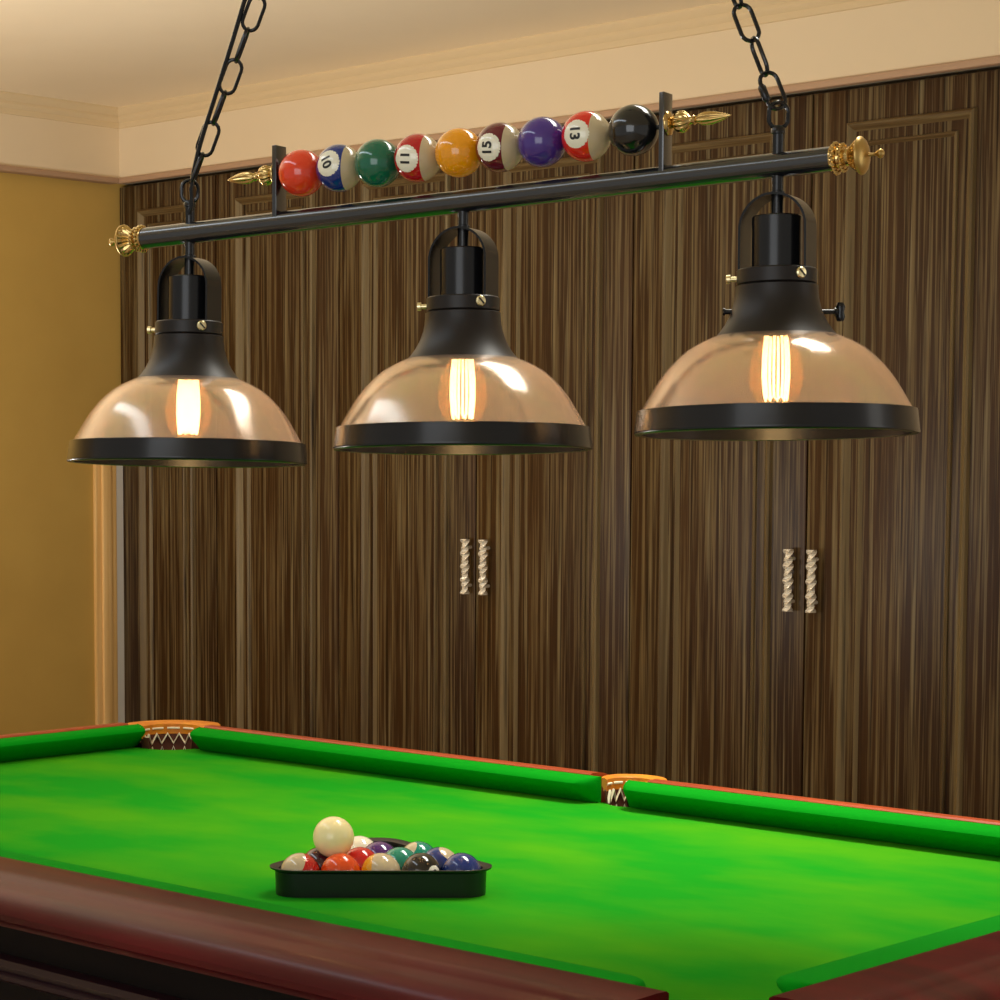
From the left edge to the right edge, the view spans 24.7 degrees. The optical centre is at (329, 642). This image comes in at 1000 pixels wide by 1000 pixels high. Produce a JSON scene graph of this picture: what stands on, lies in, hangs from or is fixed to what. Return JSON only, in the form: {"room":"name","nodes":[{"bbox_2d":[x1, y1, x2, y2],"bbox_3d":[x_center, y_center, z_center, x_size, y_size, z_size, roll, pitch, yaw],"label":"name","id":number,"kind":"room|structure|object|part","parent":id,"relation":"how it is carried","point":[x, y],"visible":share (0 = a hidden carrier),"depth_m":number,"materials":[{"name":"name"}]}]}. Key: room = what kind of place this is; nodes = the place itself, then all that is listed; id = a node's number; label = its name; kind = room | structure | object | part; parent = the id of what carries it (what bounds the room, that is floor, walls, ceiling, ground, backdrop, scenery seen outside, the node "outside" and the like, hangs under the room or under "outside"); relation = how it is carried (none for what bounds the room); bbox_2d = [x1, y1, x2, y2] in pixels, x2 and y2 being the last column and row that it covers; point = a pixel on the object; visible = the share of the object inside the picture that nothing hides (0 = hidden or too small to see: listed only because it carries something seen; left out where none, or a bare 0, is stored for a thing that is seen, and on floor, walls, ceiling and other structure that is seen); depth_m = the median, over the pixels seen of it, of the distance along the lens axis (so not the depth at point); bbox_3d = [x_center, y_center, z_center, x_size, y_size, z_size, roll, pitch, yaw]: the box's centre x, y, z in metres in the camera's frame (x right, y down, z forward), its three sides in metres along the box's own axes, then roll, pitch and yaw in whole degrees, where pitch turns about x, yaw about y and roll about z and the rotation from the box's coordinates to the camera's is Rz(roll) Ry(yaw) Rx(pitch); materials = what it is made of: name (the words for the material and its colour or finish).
{"room":"games hall","nodes":[
{"label":"games hall","id":0,"kind":"room"},
{"bbox_2d":[0,113,119,177],"bbox_3d":[-3.516,-1.807,6.577,7.470,0.290,0.045,-4,6,-45],"label":"wall","id":1,"kind":"structure","parent":0,"point":[29,142],"depth_m":8.97,"materials":[{"name":"beige paint"}]},
{"bbox_2d":[0,91,118,128],"bbox_3d":[-3.486,-1.910,6.539,7.470,0.078,0.040,-4,6,-45],"label":"crown molding","id":2,"kind":"structure","parent":1,"relation":"attached to","point":[11,103],"depth_m":8.94,"materials":[{"name":"beige paint"}]},
{"bbox_2d":[0,164,118,183],"bbox_3d":[-3.516,-1.665,6.580,7.458,0.022,0.057,-4,6,-45],"label":"trim","id":3,"kind":"structure","parent":1,"relation":"attached to","point":[3,168],"depth_m":8.97,"materials":[{"name":"beige wood"}]},
{"bbox_2d":[0,172,131,734],"bbox_3d":[-3.315,-0.585,6.990,8.200,2.790,0.120,-4,6,-45],"label":"wall","id":4,"kind":"structure","parent":0,"point":[60,301],"depth_m":9.09,"materials":[{"name":"yellow paint"}]},
{"bbox_2d":[93,417,117,724],"bbox_3d":[-0.919,-0.146,9.314,0.107,1.550,0.033,-4,6,-45],"label":"trim","id":5,"kind":"structure","parent":4,"relation":"attached to","point":[104,476],"depth_m":9.29,"materials":[{"name":"brown wood"}]},
{"bbox_2d":[116,418,124,722],"bbox_3d":[-0.871,-0.150,9.367,0.036,1.550,0.020,-4,6,-45],"label":"trim","id":6,"kind":"structure","parent":4,"relation":"attached to","point":[119,421],"depth_m":9.35,"materials":[{"name":"grey"}]},
{"bbox_2d":[0,0,730,106],"bbox_3d":[-0.038,-1.770,3.624,8.240,0.100,9.370,-4,6,-45],"label":"ceiling","id":7,"kind":"structure","parent":0,"point":[114,53],"depth_m":7.54,"materials":[{"name":"beige paint"}]},
{"bbox_2d":[67,0,920,467],"bbox_3d":[0.166,-0.941,2.875,1.192,1.435,0.335,3,5,32],"label":"lamp","id":8,"kind":"object","parent":7,"relation":"hanging from","point":[777,302],"visible":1,"depth_m":2.87,"materials":[{"name":"black metal"}]},
{"bbox_3d":[-0.197,-0.393,3.149,0.151,0.071,0.151,-4,6,-45],"label":"lamp shade","id":9,"kind":"part","parent":8,"relation":"part of","materials":[{"name":"black metal"}]},
{"bbox_3d":[-0.194,-0.535,3.143,0.018,0.064,0.018,-4,6,-45],"label":"stem","id":10,"kind":"part","parent":8,"relation":"part of","materials":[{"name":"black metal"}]},
{"bbox_3d":[-0.194,-0.590,3.140,0.017,0.045,0.017,-4,6,-45],"label":"chain stem","id":11,"kind":"part","parent":8,"relation":"part of","materials":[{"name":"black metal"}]},
{"bbox_3d":[0.004,-1.097,2.973,0.482,1.056,0.011,3,5,32],"label":"power cord","id":12,"kind":"part","parent":8,"relation":"part of","materials":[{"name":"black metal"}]},
{"bbox_3d":[0.010,-1.126,2.972,0.485,1.016,0.025,3,5,32],"label":"chain","id":13,"kind":"part","parent":8,"relation":"part of","materials":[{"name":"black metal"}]},
{"bbox_3d":[-0.069,-0.620,3.059,0.007,0.098,0.026,3,5,32],"label":"rack post","id":14,"kind":"part","parent":8,"relation":"part of","materials":[{"name":"black metal"}]},
{"bbox_3d":[0.171,-0.392,2.920,0.151,0.070,0.151,-4,6,-45],"label":"lamp shade","id":15,"kind":"part","parent":8,"relation":"part of","materials":[{"name":"black metal"}]},
{"bbox_3d":[0.171,-0.534,2.914,0.018,0.064,0.018,-4,6,-45],"label":"stem","id":16,"kind":"part","parent":8,"relation":"part of","materials":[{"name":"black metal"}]},
{"bbox_3d":[0.408,-0.619,2.760,0.007,0.098,0.026,3,5,32],"label":"rack post","id":17,"kind":"part","parent":8,"relation":"part of","materials":[{"name":"black metal"}]},
{"bbox_3d":[0.358,-1.134,2.751,0.423,0.997,0.023,3,5,32],"label":"chain","id":18,"kind":"part","parent":8,"relation":"part of","materials":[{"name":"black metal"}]},
{"bbox_3d":[0.530,-0.391,2.694,0.151,0.070,0.151,-4,6,-45],"label":"lamp shade","id":19,"kind":"part","parent":8,"relation":"part of","materials":[{"name":"black metal"}]},
{"bbox_3d":[0.530,-0.534,2.689,0.018,0.064,0.018,-4,6,-45],"label":"stem","id":20,"kind":"part","parent":8,"relation":"part of","materials":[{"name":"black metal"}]},
{"bbox_3d":[0.530,-0.589,2.685,0.017,0.046,0.017,-4,6,-45],"label":"chain stem","id":21,"kind":"part","parent":8,"relation":"part of","materials":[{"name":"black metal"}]},
{"bbox_2d":[117,0,999,184],"bbox_3d":[2.609,-1.776,6.181,0.650,0.290,9.250,-4,6,-45],"label":"wall","id":22,"kind":"structure","parent":0,"point":[910,33],"depth_m":7.45,"materials":[{"name":"beige paint"}]},
{"bbox_2d":[118,0,907,128],"bbox_3d":[2.380,-1.861,5.915,0.040,0.078,9.205,-4,6,-45],"label":"crown molding","id":23,"kind":"structure","parent":22,"relation":"attached to","point":[716,17],"depth_m":7.72,"materials":[{"name":"beige paint"}]},
{"bbox_2d":[118,56,999,183],"bbox_3d":[2.397,-1.616,5.951,0.032,0.022,9.205,-4,6,-45],"label":"trim","id":24,"kind":"structure","parent":22,"relation":"attached to","point":[995,60],"depth_m":7.05,"materials":[{"name":"beige wood"}]},
{"bbox_3d":[-0.133,1.106,3.918,8.200,0.100,9.600,-4,6,-45],"label":"floor","id":25,"kind":"structure","parent":0,"visible":0},
{"bbox_2d":[120,169,339,740],"bbox_3d":[-0.207,-0.601,9.106,0.618,2.490,1.265,-4,6,-45],"label":"wardrobe","id":26,"kind":"object","parent":25,"relation":"on","point":[232,575],"visible":0.48,"depth_m":8.82,"materials":[{"name":"brown wood"}]},
{"bbox_3d":[-0.659,-0.671,9.130,0.018,2.145,0.335,-4,6,-45],"label":"panel moulding","id":27,"kind":"part","parent":26,"relation":"part of","materials":[{"name":"brown wood"}]},
{"bbox_3d":[-0.646,-0.646,9.146,0.022,2.394,0.580,-4,6,-45],"label":"door","id":28,"kind":"part","parent":26,"relation":"part of","materials":[{"name":"brown wood"}]},
{"bbox_3d":[-0.213,-0.636,8.683,0.018,2.145,0.430,-4,6,-45],"label":"panel moulding","id":29,"kind":"part","parent":26,"relation":"part of","materials":[{"name":"brown wood"}]},
{"bbox_3d":[-0.199,-0.611,8.699,0.022,2.394,0.675,-4,6,-45],"label":"door","id":30,"kind":"part","parent":26,"relation":"part of","materials":[{"name":"brown wood"}]},
{"bbox_2d":[340,121,634,774],"bbox_3d":[0.708,-0.527,8.168,0.648,2.490,1.360,-4,6,-45],"label":"wardrobe","id":31,"kind":"object","parent":25,"relation":"on","point":[485,600],"visible":0.59,"depth_m":7.89,"materials":[{"name":"brown wood"}]},
{"bbox_3d":[0.267,-0.598,8.202,0.018,2.145,0.430,-4,6,-45],"label":"panel moulding","id":32,"kind":"part","parent":31,"relation":"part of","materials":[{"name":"brown wood"}]},
{"bbox_3d":[0.280,-0.574,8.218,0.022,2.394,0.675,-4,6,-45],"label":"door","id":33,"kind":"part","parent":31,"relation":"part of","materials":[{"name":"brown wood"}]},
{"bbox_3d":[0.480,-0.269,7.991,0.048,0.193,0.033,-4,6,-45],"label":"handle","id":34,"kind":"part","parent":31,"relation":"part of","materials":[{"name":"silver metal"}]},
{"bbox_3d":[0.539,-0.265,7.932,0.048,0.193,0.033,-4,6,-45],"label":"handle","id":35,"kind":"part","parent":31,"relation":"part of","materials":[{"name":"silver metal"}]},
{"bbox_3d":[0.746,-0.560,7.722,0.018,2.145,0.430,-4,6,-45],"label":"panel moulding","id":36,"kind":"part","parent":31,"relation":"part of","materials":[{"name":"brown wood"}]},
{"bbox_3d":[0.760,-0.536,7.738,0.022,2.394,0.675,-4,6,-45],"label":"door","id":37,"kind":"part","parent":31,"relation":"part of","materials":[{"name":"brown wood"}]},
{"bbox_2d":[0,720,999,999],"bbox_3d":[0.019,0.674,3.368,1.416,0.848,2.452,-4,6,-45],"label":"pool table","id":38,"kind":"object","parent":25,"relation":"on","point":[136,858],"visible":1,"depth_m":3.01,"materials":[{"name":"green fabric"}]},
{"bbox_3d":[-0.793,0.213,4.189,1.015,0.057,0.095,-4,6,-45],"label":"rail","id":39,"kind":"part","parent":38,"relation":"part of","materials":[{"name":"green fabric"}]},
{"bbox_2d":[0,724,144,761],"bbox_3d":[-0.730,0.212,4.154,1.018,0.044,0.045,-4,6,-45],"label":"cushion","id":40,"kind":"object","parent":38,"relation":"on","point":[104,739],"depth_m":4.38,"materials":[{"name":"green fabric"}]},
{"bbox_3d":[-0.455,0.405,2.883,0.018,0.036,2.370,-4,6,-45],"label":"apron moulding","id":41,"kind":"part","parent":38,"relation":"part of","materials":[{"name":"black wood"}]},
{"bbox_2d":[281,853,319,869],"bbox_3d":[-0.039,0.301,2.969,0.052,0.052,0.052,-4,6,-45],"label":"ball","id":42,"kind":"object","parent":38,"relation":"on","point":[297,861],"visible":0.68,"depth_m":2.95,"materials":[{"name":"red plastic"}]},
{"bbox_2d":[306,848,327,869],"bbox_3d":[-0.013,0.297,3.014,0.052,0.052,0.052,-4,6,-45],"label":"ball","id":43,"kind":"object","parent":38,"relation":"on","point":[314,852],"visible":0.14,"depth_m":2.99,"materials":[{"name":"brown plastic"}]},
{"bbox_2d":[313,816,353,856],"bbox_3d":[0.005,0.256,2.994,0.054,0.054,0.054,-4,6,-45],"label":"cue ball","id":44,"kind":"object","parent":43,"relation":"on","point":[333,834],"visible":0.87,"depth_m":2.97,"materials":[{"name":"white plastic"}]},
{"bbox_2d":[0,850,645,986],"bbox_3d":[-0.080,0.329,2.674,0.058,0.044,1.127,-4,6,-45],"label":"cushion","id":45,"kind":"object","parent":38,"relation":"on","point":[324,919],"depth_m":2.56,"materials":[{"name":"green fabric"}]},
{"bbox_3d":[-0.121,0.340,2.581,0.132,0.058,1.150,-4,6,-45],"label":"rail","id":46,"kind":"part","parent":38,"relation":"part of","materials":[{"name":"brown wood"}]},
{"bbox_2d":[321,853,359,869],"bbox_3d":[0.014,0.301,2.969,0.052,0.052,0.052,-4,6,-45],"label":"ball","id":47,"kind":"object","parent":38,"relation":"on","point":[337,861],"visible":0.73,"depth_m":2.95,"materials":[{"name":"orange plastic"}]},
{"bbox_2d":[346,847,374,869],"bbox_3d":[0.040,0.297,3.014,0.052,0.052,0.052,-4,6,-45],"label":"ball","id":48,"kind":"object","parent":38,"relation":"on","point":[360,854],"visible":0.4,"depth_m":3.00,"materials":[{"name":"red plastic"}]},
{"bbox_2d":[352,836,372,847],"bbox_3d":[0.040,0.290,3.105,0.052,0.052,0.052,-4,6,-45],"label":"ball","id":49,"kind":"object","parent":38,"relation":"on","point":[359,841],"visible":0.26,"depth_m":3.09,"materials":[{"name":"beige plastic"}]},
{"bbox_2d":[365,841,393,853],"bbox_3d":[0.067,0.293,3.059,0.052,0.052,0.052,-4,6,-45],"label":"ball","id":50,"kind":"object","parent":38,"relation":"on","point":[378,846],"visible":0.26,"depth_m":3.04,"materials":[{"name":"purple plastic"}]},
{"bbox_2d":[269,838,491,897],"bbox_3d":[0.066,0.306,3.008,0.284,0.037,0.284,-4,6,-45],"label":"ball rack","id":51,"kind":"object","parent":38,"relation":"on","point":[289,883],"visible":0.74,"depth_m":2.94,"materials":[{"name":"black plastic"}]},
{"bbox_2d":[361,853,400,869],"bbox_3d":[0.067,0.301,2.969,0.052,0.052,0.052,-4,6,-45],"label":"ball","id":52,"kind":"object","parent":38,"relation":"on","point":[378,861],"visible":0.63,"depth_m":2.95,"materials":[{"name":"white plastic"}]},
{"bbox_2d":[190,727,600,801],"bbox_3d":[0.082,0.216,4.104,0.045,0.044,0.999,-4,6,-45],"label":"cushion","id":53,"kind":"object","parent":38,"relation":"on","point":[532,782],"depth_m":4.05,"materials":[{"name":"green fabric"}]},
{"bbox_2d":[386,847,414,868],"bbox_3d":[0.093,0.297,3.014,0.052,0.052,0.052,-4,6,-45],"label":"ball","id":54,"kind":"object","parent":38,"relation":"on","point":[400,854],"visible":0.31,"depth_m":3.00,"materials":[{"name":"teal plastic"}]},
{"bbox_3d":[0.127,0.216,4.158,0.095,0.057,0.968,-4,6,-45],"label":"rail","id":55,"kind":"part","parent":38,"relation":"part of","materials":[{"name":"orange wood"}]},
{"bbox_2d":[405,841,432,853],"bbox_3d":[0.119,0.293,3.059,0.052,0.052,0.052,-4,6,-45],"label":"ball","id":56,"kind":"object","parent":38,"relation":"on","point":[417,846],"visible":0.18,"depth_m":3.04,"materials":[{"name":"teal plastic"}]},
{"bbox_2d":[401,853,440,869],"bbox_3d":[0.119,0.301,2.969,0.052,0.052,0.053,-4,6,-45],"label":"ball","id":57,"kind":"object","parent":38,"relation":"on","point":[418,861],"visible":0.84,"depth_m":2.95,"materials":[{"name":"black plastic"}]},
{"bbox_2d":[426,847,453,869],"bbox_3d":[0.146,0.297,3.014,0.052,0.052,0.052,-4,6,-45],"label":"ball","id":58,"kind":"object","parent":38,"relation":"on","point":[440,854],"visible":0.36,"depth_m":3.00,"materials":[{"name":"blue plastic"}]},
{"bbox_2d":[442,853,480,869],"bbox_3d":[0.172,0.301,2.969,0.053,0.052,0.052,-4,6,-45],"label":"ball","id":59,"kind":"object","parent":38,"relation":"on","point":[458,861],"visible":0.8,"depth_m":2.95,"materials":[{"name":"blue plastic"}]},
{"bbox_2d":[623,780,999,856],"bbox_3d":[0.801,0.273,3.384,0.045,0.044,0.922,-4,6,-45],"label":"cushion","id":60,"kind":"object","parent":38,"relation":"on","point":[928,833],"depth_m":3.44,"materials":[{"name":"green fabric"}]},
{"bbox_3d":[0.870,0.275,3.414,0.095,0.057,0.905,-4,6,-45],"label":"rail","id":61,"kind":"part","parent":38,"relation":"part of","materials":[{"name":"orange wood"}]},
{"bbox_3d":[0.839,0.345,2.519,1.035,0.058,0.132,-4,6,-45],"label":"rail","id":62,"kind":"part","parent":38,"relation":"part of","materials":[{"name":"brown wood"}]},
{"bbox_2d":[776,915,999,992],"bbox_3d":[0.794,0.333,2.613,0.947,0.044,0.065,-4,6,-45],"label":"cushion","id":63,"kind":"object","parent":38,"relation":"on","point":[877,959],"depth_m":2.39,"materials":[{"name":"green fabric"}]},
{"bbox_2d":[629,69,999,820],"bbox_3d":[1.667,-0.452,7.207,0.648,2.490,1.360,-4,6,-45],"label":"wardrobe","id":64,"kind":"object","parent":25,"relation":"on","point":[819,619],"visible":0.79,"depth_m":6.91,"materials":[{"name":"brown wood"}]},
{"bbox_3d":[1.226,-0.522,7.242,0.018,2.145,0.430,-4,6,-45],"label":"panel moulding","id":65,"kind":"part","parent":64,"relation":"part of","materials":[{"name":"brown wood"}]},
{"bbox_3d":[1.240,-0.498,7.257,0.022,2.394,0.675,-4,6,-45],"label":"door","id":66,"kind":"part","parent":64,"relation":"part of","materials":[{"name":"brown wood"}]},
{"bbox_3d":[1.425,-0.195,7.045,0.048,0.193,0.033,-4,6,-45],"label":"handle","id":67,"kind":"part","parent":64,"relation":"part of","materials":[{"name":"silver metal"}]},
{"bbox_3d":[1.484,-0.190,6.985,0.048,0.193,0.033,-4,6,-45],"label":"handle","id":68,"kind":"part","parent":64,"relation":"part of","materials":[{"name":"silver metal"}]},
{"bbox_3d":[1.720,-0.460,6.777,0.022,2.394,0.675,-4,6,-45],"label":"door","id":69,"kind":"part","parent":64,"relation":"part of","materials":[{"name":"brown wood"}]},
{"bbox_3d":[1.706,-0.484,6.761,0.018,2.145,0.430,-4,6,-45],"label":"panel moulding","id":70,"kind":"part","parent":64,"relation":"part of","materials":[{"name":"brown wood"}]}
]}

